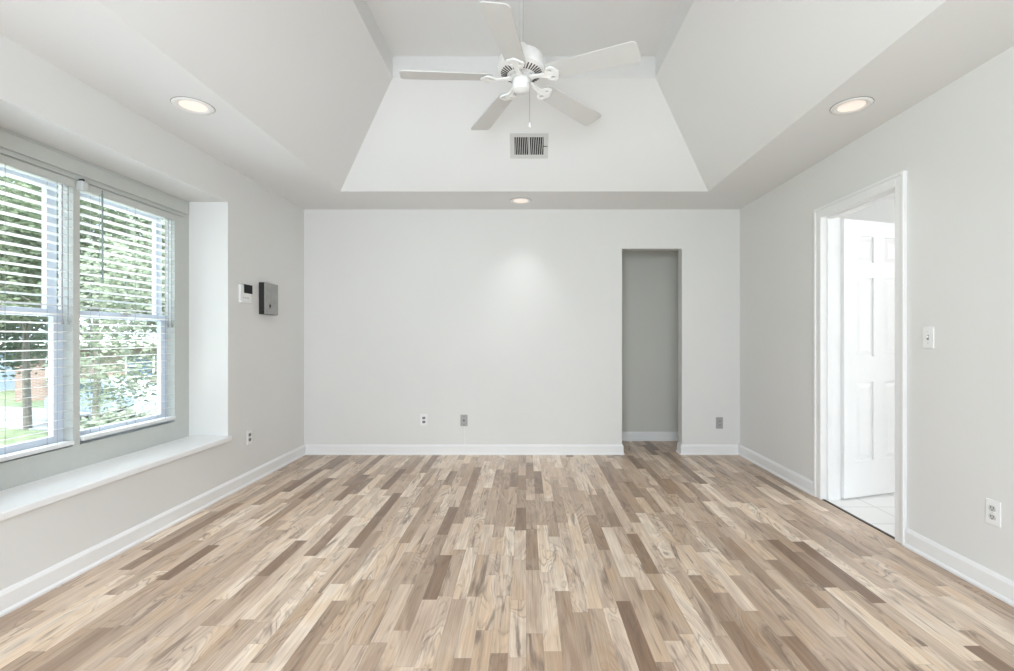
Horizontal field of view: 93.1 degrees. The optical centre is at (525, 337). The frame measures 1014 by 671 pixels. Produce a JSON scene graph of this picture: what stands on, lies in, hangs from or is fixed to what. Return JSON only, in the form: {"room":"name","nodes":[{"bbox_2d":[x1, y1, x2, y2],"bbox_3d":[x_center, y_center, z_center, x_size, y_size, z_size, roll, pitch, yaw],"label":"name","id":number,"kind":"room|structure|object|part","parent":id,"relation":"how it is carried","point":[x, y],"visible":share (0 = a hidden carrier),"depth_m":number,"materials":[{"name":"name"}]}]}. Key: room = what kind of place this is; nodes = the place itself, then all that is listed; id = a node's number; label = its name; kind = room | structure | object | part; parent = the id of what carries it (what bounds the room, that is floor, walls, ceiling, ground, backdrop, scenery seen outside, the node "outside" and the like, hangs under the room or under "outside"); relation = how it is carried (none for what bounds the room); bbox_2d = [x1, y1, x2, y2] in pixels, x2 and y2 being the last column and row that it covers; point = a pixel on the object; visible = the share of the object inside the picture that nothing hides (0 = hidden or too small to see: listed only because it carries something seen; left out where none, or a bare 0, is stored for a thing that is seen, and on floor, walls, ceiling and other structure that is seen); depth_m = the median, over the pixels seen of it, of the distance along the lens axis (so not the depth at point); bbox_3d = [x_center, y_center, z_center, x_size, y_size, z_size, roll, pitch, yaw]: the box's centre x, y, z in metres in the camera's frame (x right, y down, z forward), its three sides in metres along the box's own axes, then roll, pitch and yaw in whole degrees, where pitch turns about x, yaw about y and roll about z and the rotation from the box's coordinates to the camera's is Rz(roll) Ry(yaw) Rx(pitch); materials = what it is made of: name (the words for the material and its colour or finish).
{"room":"empty bedroom","nodes":[
{"label":"empty bedroom","id":0,"kind":"room"},
{"bbox_2d":[0,34,303,590],"bbox_3d":[-2.390,-0.535,1.625,0.360,3.600,6.550,0,0,0],"label":"wall","id":1,"kind":"structure","parent":0,"point":[246,366],"depth_m":3.52,"materials":[{"name":"paint"}]},
{"bbox_2d":[0,167,62,454],"bbox_3d":[-2.578,-0.135,2.290,0.085,1.470,0.720,0,0,0],"label":"window","id":2,"kind":"structure","parent":1,"relation":"in","point":[55,436],"depth_m":2.60,"materials":[{"name":"plastic"}]},
{"bbox_3d":[-2.605,-0.492,2.290,0.030,0.755,0.720,0,0,0],"label":"sash","id":3,"kind":"part","parent":2,"relation":"part of","materials":[{"name":"plastic"}]},
{"bbox_3d":[-2.570,0.223,2.290,0.030,0.755,0.720,0,0,0],"label":"sash","id":4,"kind":"part","parent":2,"relation":"part of","materials":[{"name":"plastic"}]},
{"bbox_2d":[0,154,74,461],"bbox_3d":[-2.505,-0.139,2.290,0.068,1.458,0.708,0,0,0],"label":"blind","id":5,"kind":"object","parent":2,"relation":"attached to","point":[5,162],"visible":1,"depth_m":2.46,"materials":[{"name":"paint"}]},
{"bbox_3d":[-2.512,0.579,2.290,0.054,0.022,0.708,0,0,0],"label":"rail","id":6,"kind":"part","parent":5,"relation":"part of","materials":[{"name":"white plastic"}]},
{"bbox_2d":[0,126,188,490],"bbox_3d":[-2.529,-0.135,2.675,0.082,1.740,1.770,0,0,0],"label":"trim","id":7,"kind":"structure","parent":1,"relation":"attached to","point":[30,468],"depth_m":2.68,"materials":[{"name":"paint"}]},
{"bbox_2d":[59,186,166,441],"bbox_3d":[-2.578,-0.135,3.053,0.085,1.470,0.725,0,0,0],"label":"window","id":8,"kind":"structure","parent":1,"relation":"in","point":[160,413],"depth_m":3.36,"materials":[{"name":"plastic"}]},
{"bbox_3d":[-2.605,-0.492,3.053,0.030,0.755,0.725,0,0,0],"label":"sash","id":9,"kind":"part","parent":8,"relation":"part of","materials":[{"name":"plastic"}]},
{"bbox_3d":[-2.570,0.223,3.053,0.030,0.755,0.725,0,0,0],"label":"sash","id":10,"kind":"part","parent":8,"relation":"part of","materials":[{"name":"plastic"}]},
{"bbox_2d":[76,179,175,440],"bbox_3d":[-2.502,-0.152,3.038,0.073,1.464,0.741,0,0,0],"label":"blind","id":11,"kind":"object","parent":8,"relation":"attached to","point":[82,186],"visible":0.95,"depth_m":2.98,"materials":[{"name":"paint"}]},
{"bbox_3d":[-2.512,0.569,3.053,0.054,0.022,0.713,0,0,0],"label":"rail","id":12,"kind":"part","parent":11,"relation":"part of","materials":[{"name":"white plastic"}]},
{"bbox_2d":[0,436,231,520],"bbox_3d":[-2.351,0.748,2.675,0.338,0.035,1.786,0,0,0],"label":"window sill","id":13,"kind":"structure","parent":1,"relation":"attached to","point":[14,501],"depth_m":2.56,"materials":[{"name":"white wood"}]},
{"bbox_2d":[0,444,304,617],"bbox_3d":[-2.198,1.115,1.640,0.024,0.100,6.280,0,0,0],"label":"baseboard","id":14,"kind":"structure","parent":1,"relation":"attached to","point":[25,591],"depth_m":2.61,"materials":[{"name":"white wood"}]},
{"bbox_2d":[239,284,252,303],"bbox_3d":[-2.195,-0.342,3.763,0.030,0.146,0.152,0,0,0],"label":"thermostat","id":15,"kind":"object","parent":1,"relation":"attached to","point":[245,291],"visible":1,"depth_m":3.74,"materials":[{"name":"white plastic"}]},
{"bbox_2d":[247,429,251,444],"bbox_3d":[-2.205,0.795,3.830,0.009,0.114,0.070,0,0,0],"label":"electrical outlet","id":16,"kind":"object","parent":1,"relation":"attached to","point":[249,432],"visible":1,"depth_m":3.83,"materials":[{"name":"white plastic"}]},
{"bbox_2d":[259,282,277,314],"bbox_3d":[-2.182,-0.325,4.074,0.057,0.264,0.213,0,0,0],"label":"metal box","id":17,"kind":"object","parent":1,"relation":"attached to","point":[268,293],"visible":1,"depth_m":4.02,"materials":[{"name":"metal"}]},
{"bbox_2d":[0,441,1013,670],"bbox_3d":[1.095,1.225,1.890,8.610,0.120,7.080,0,0,0],"label":"floor","id":18,"kind":"structure","parent":0,"point":[652,556],"depth_m":2.28,"materials":[{"name":"brown wood"}]},
{"bbox_2d":[0,0,1013,208],"bbox_3d":[-0.040,-1.680,1.640,4.340,0.810,6.280,0,0,0],"label":"ceiling","id":19,"kind":"structure","parent":0,"point":[725,103],"depth_m":3.10,"materials":[{"name":"paint"}]},
{"bbox_2d":[170,96,214,114],"bbox_3d":[-1.830,-1.271,2.640,0.205,0.008,0.205,0,0,0],"label":"recessed light","id":20,"kind":"object","parent":19,"relation":"in","point":[191,105],"visible":1,"depth_m":2.63,"materials":[{"name":"white plastic"}]},
{"bbox_2d":[399,0,641,129],"bbox_3d":[-0.053,-1.628,2.705,1.291,0.914,1.296,0,0,0],"label":"ceiling fan","id":21,"kind":"object","parent":19,"relation":"hanging from","point":[520,64],"visible":1,"depth_m":2.63,"materials":[{"name":"metal"}]},
{"bbox_3d":[-0.440,-1.452,2.667,0.509,0.057,0.140,0,0,-8],"label":"blade","id":22,"kind":"part","parent":21,"relation":"part of","materials":[{"name":"white wood"}]},
{"bbox_3d":[-0.211,-1.452,3.102,0.140,0.057,0.509,0,0,-26],"label":"blade","id":23,"kind":"part","parent":21,"relation":"part of","materials":[{"name":"white wood"}]},
{"bbox_3d":[-0.168,-1.454,2.706,0.180,0.035,0.106,0,0,-8],"label":"blade arm","id":24,"kind":"part","parent":21,"relation":"part of"},
{"bbox_3d":[-0.096,-1.452,2.315,0.140,0.057,0.509,0,0,10],"label":"blade","id":25,"kind":"part","parent":21,"relation":"part of","materials":[{"name":"white wood"}]},
{"bbox_3d":[-0.090,-1.454,2.856,0.106,0.035,0.180,0,0,-26],"label":"blade arm","id":26,"kind":"part","parent":21,"relation":"part of"},
{"bbox_3d":[-0.050,-1.454,2.586,0.106,0.035,0.180,0,0,10],"label":"blade arm","id":27,"kind":"part","parent":21,"relation":"part of"},
{"bbox_3d":[0.015,-1.315,2.685,0.003,0.231,0.020,0,0,-38],"label":"pull chain","id":28,"kind":"part","parent":21,"relation":"part of","materials":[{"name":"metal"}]},
{"bbox_3d":[0.077,-1.454,2.827,0.180,0.035,0.106,0,0,-44],"label":"blade arm","id":29,"kind":"part","parent":21,"relation":"part of"},
{"bbox_3d":[0.101,-1.454,2.660,0.180,0.035,0.106,0,0,28],"label":"blade arm","id":30,"kind":"part","parent":21,"relation":"part of"},
{"bbox_3d":[0.273,-1.452,3.019,0.509,0.057,0.140,0,0,-44],"label":"blade","id":31,"kind":"part","parent":21,"relation":"part of","materials":[{"name":"white wood"}]},
{"bbox_3d":[0.344,-1.452,2.533,0.509,0.057,0.140,0,0,28],"label":"blade","id":32,"kind":"part","parent":21,"relation":"part of","materials":[{"name":"white wood"}]},
{"bbox_2d":[510,197,531,203],"bbox_3d":[-0.050,-1.271,4.470,0.205,0.008,0.205,0,0,0],"label":"recessed light","id":33,"kind":"object","parent":19,"relation":"in","point":[520,200],"visible":1,"depth_m":4.46,"materials":[{"name":"white glass"}]},
{"bbox_2d":[510,133,547,157],"bbox_3d":[0.025,-1.559,3.909,0.310,0.151,0.147,0,0,0],"label":"ceiling vent","id":34,"kind":"object","parent":19,"relation":"in","point":[522,145],"visible":1,"depth_m":3.90,"materials":[{"name":"metal"}]},
{"bbox_2d":[829,96,873,114],"bbox_3d":[1.790,-1.271,2.640,0.205,0.008,0.205,0,0,0],"label":"recessed light","id":35,"kind":"object","parent":19,"relation":"in","point":[856,104],"visible":1,"depth_m":2.63,"materials":[{"name":"white plastic"}]},
{"bbox_2d":[304,209,739,445],"bbox_3d":[-0.163,-0.535,4.838,4.815,3.600,0.115,0,0,0],"label":"wall","id":36,"kind":"structure","parent":0,"point":[509,321],"depth_m":4.78,"materials":[{"name":"paint"}]},
{"bbox_2d":[420,414,426,425],"bbox_3d":[-1.016,0.820,4.776,0.070,0.114,0.009,0,0,0],"label":"electrical outlet","id":37,"kind":"object","parent":36,"relation":"attached to","point":[423,417],"visible":1,"depth_m":4.77,"materials":[{"name":"white plastic"}]},
{"bbox_2d":[460,415,467,425],"bbox_3d":[-0.617,0.825,4.770,0.070,0.114,0.020,0,0,0],"label":"cable plate","id":38,"kind":"object","parent":36,"relation":"attached to","point":[463,418],"visible":1,"depth_m":4.77,"materials":[{"name":"grey plastic"}]},
{"bbox_2d":[305,442,738,454],"bbox_3d":[-0.040,1.115,4.825,4.300,0.100,0.139,0,0,0],"label":"baseboard","id":39,"kind":"structure","parent":36,"relation":"attached to","point":[310,449],"depth_m":4.77,"materials":[{"name":"white wood"}]},
{"bbox_2d":[716,417,722,428],"bbox_3d":[1.925,0.850,4.776,0.070,0.114,0.009,0,0,0],"label":"electrical outlet","id":40,"kind":"object","parent":36,"relation":"attached to","point":[719,420],"visible":1,"depth_m":4.77,"materials":[{"name":"grey plastic"}]},
{"bbox_2d":[622,251,677,431],"bbox_3d":[1.275,-0.085,5.213,1.950,2.700,0.635,0,0,0],"label":"wall","id":41,"kind":"structure","parent":0,"point":[649,278],"depth_m":5.43,"materials":[{"name":"paint"}]},
{"bbox_2d":[622,432,677,440],"bbox_3d":[1.275,1.115,5.418,1.750,0.100,0.024,0,0,0],"label":"baseboard","id":42,"kind":"structure","parent":41,"relation":"attached to","point":[626,436],"depth_m":5.42,"materials":[{"name":"white wood"}]},
{"bbox_2d":[841,198,894,222],"bbox_3d":[3.822,-0.085,2.900,3.155,2.700,3.200,0,0,0],"label":"wall","id":43,"kind":"structure","parent":0,"point":[884,211],"depth_m":4.40,"materials":[{"name":"paint"}]},
{"bbox_2d":[740,46,1013,580],"bbox_3d":[2.188,-0.535,1.565,0.115,3.600,6.430,0,0,0],"label":"wall","id":44,"kind":"structure","parent":0,"point":[955,146],"depth_m":2.50,"materials":[{"name":"paint"}]},
{"bbox_2d":[822,499,894,538],"bbox_3d":[2.136,1.163,3.100,0.020,0.004,0.694,0,0,0],"label":"threshold","id":45,"kind":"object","parent":44,"relation":"attached to","point":[856,517],"depth_m":3.06,"materials":[{"name":"wood"}]},
{"bbox_2d":[813,170,906,545],"bbox_3d":[2.183,0.115,3.100,0.155,2.100,0.840,0,0,0],"label":"trim","id":46,"kind":"structure","parent":44,"relation":"attached to","point":[826,218],"depth_m":3.44,"materials":[{"name":"white wood"}]},
{"bbox_2d":[841,219,894,498],"bbox_3d":[2.584,0.151,3.543,0.682,2.003,0.169,0,0,-17],"label":"door","id":47,"kind":"structure","parent":44,"relation":"in","point":[867,247],"depth_m":3.50,"materials":[{"name":"white wood"}]},
{"bbox_2d":[738,444,1013,606],"bbox_3d":[2.118,1.115,1.640,0.024,0.100,6.280,0,0,0],"label":"baseboard","id":48,"kind":"structure","parent":44,"relation":"attached to","point":[989,581],"depth_m":2.44,"materials":[{"name":"white wood"}]},
{"bbox_2d":[923,327,933,347],"bbox_3d":[2.121,0.000,2.537,0.018,0.114,0.070,0,0,0],"label":"light switch","id":49,"kind":"object","parent":44,"relation":"attached to","point":[928,332],"visible":1,"depth_m":2.53,"materials":[{"name":"white plastic"}]},
{"bbox_2d":[986,498,1000,527],"bbox_3d":[2.126,0.797,2.185,0.009,0.114,0.070,0,0,0],"label":"electrical outlet","id":50,"kind":"object","parent":44,"relation":"attached to","point":[993,508],"visible":1,"depth_m":2.18,"materials":[{"name":"white plastic"}]},
{"bbox_2d":[989,505,995,511],"bbox_3d":[2.124,0.777,2.185,0.004,0.025,0.033,0,0,0],"label":"socket","id":51,"kind":"object","parent":50,"relation":"attached to","point":[992,508],"depth_m":2.18,"materials":[{"name":"white plastic"}]},
{"bbox_2d":[989,513,995,519],"bbox_3d":[2.124,0.817,2.185,0.004,0.025,0.033,0,0,0],"label":"socket","id":52,"kind":"object","parent":50,"relation":"attached to","point":[992,516],"depth_m":2.18,"materials":[{"name":"white plastic"}]},
{"label":"outside","id":53,"kind":"structure","parent":0,"visible":0},
{"bbox_2d":[0,390,47,445],"bbox_3d":[-46.285,3.115,30.000,87.430,0.300,120.000,0,0,0],"label":"lawn","id":54,"kind":"structure","parent":53,"point":[4,395],"depth_m":15.14,"materials":[{"name":"green plant"}]},
{"bbox_2d":[0,304,57,390],"bbox_3d":[-31.410,0.515,27.653,6.060,5.300,6.840,0,0,42],"label":"house","id":55,"kind":"structure","parent":54,"relation":"on","point":[4,385],"depth_m":26.75,"materials":[{"name":"blue"}]},
{"bbox_2d":[0,262,58,380],"bbox_3d":[-19.960,-1.259,16.686,6.261,8.642,6.503,0,0,-45],"label":"tree","id":56,"kind":"object","parent":54,"relation":"on","point":[8,327],"visible":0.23,"depth_m":17.25,"materials":[{"name":"green plant"}]},
{"bbox_2d":[0,176,151,429],"bbox_3d":[-16.209,-1.676,15.708,7.582,9.532,5.767,0,0,31],"label":"tree","id":57,"kind":"object","parent":54,"relation":"on","point":[26,383],"visible":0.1,"depth_m":14.91,"materials":[{"name":"green plant"}]},
{"bbox_2d":[0,316,156,401],"bbox_3d":[-22.335,0.915,27.658,9.840,4.500,8.060,0,0,-40],"label":"house","id":58,"kind":"structure","parent":54,"relation":"on","point":[38,382],"depth_m":23.63,"materials":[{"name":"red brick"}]},
{"bbox_3d":[-20.101,1.465,24.996,1.100,1.100,0.030,0,0,-40],"label":"pane","id":59,"kind":"part","parent":58,"relation":"part of","materials":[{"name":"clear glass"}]},
{"bbox_2d":[0,175,164,423],"bbox_3d":[-12.821,-1.296,14.397,6.961,8.751,5.295,0,0,0],"label":"tree","id":60,"kind":"object","parent":54,"relation":"on","point":[20,269],"visible":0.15,"depth_m":13.51,"materials":[{"name":"green plant"}]},
{"bbox_2d":[80,410,116,429],"bbox_3d":[-8.623,2.248,9.683,1.496,1.562,1.450,0,0,35],"label":"shrub","id":61,"kind":"object","parent":54,"relation":"on","point":[93,418],"visible":0.08,"depth_m":9.60,"materials":[{"name":"green plant"}]},
{"bbox_2d":[38,214,164,412],"bbox_3d":[-8.650,-0.240,12.675,5.352,6.615,4.584,0,0,-26],"label":"tree","id":62,"kind":"object","parent":54,"relation":"on","point":[104,376],"visible":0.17,"depth_m":11.14,"materials":[{"name":"green plant"}]},
{"bbox_2d":[95,405,143,425],"bbox_3d":[-8.313,2.212,9.928,1.493,1.640,1.592,0,0,36],"label":"shrub","id":63,"kind":"object","parent":54,"relation":"on","point":[128,411],"visible":0.07,"depth_m":9.78,"materials":[{"name":"green plant"}]},
{"bbox_2d":[115,213,164,324],"bbox_3d":[-10.364,-1.030,15.790,4.964,8.204,6.526,0,0,-28],"label":"tree","id":64,"kind":"object","parent":54,"relation":"on","point":[135,218],"visible":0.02,"depth_m":13.78,"materials":[{"name":"green plant"}]},
{"bbox_2d":[137,407,156,417],"bbox_3d":[-7.791,2.248,10.097,1.515,1.562,1.420,0,0,28],"label":"shrub","id":65,"kind":"object","parent":54,"relation":"on","point":[149,409],"visible":0.02,"depth_m":9.97,"materials":[{"name":"green plant"}]},
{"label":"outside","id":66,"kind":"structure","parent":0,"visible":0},
{"bbox_2d":[0,407,137,430],"bbox_3d":[-17.417,2.945,17.500,58.102,0.040,3.400,0,0,13],"label":"road","id":67,"kind":"structure","parent":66,"point":[13,413],"depth_m":17.55,"materials":[{"name":"grey asphalt"}]},
{"bbox_2d":[44,376,156,417],"bbox_3d":[-14.717,2.196,17.303,4.458,1.458,1.800,0,0,13],"label":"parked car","id":68,"kind":"object","parent":67,"relation":"on","point":[140,408],"visible":0.13,"depth_m":16.46,"materials":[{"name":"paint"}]}
]}

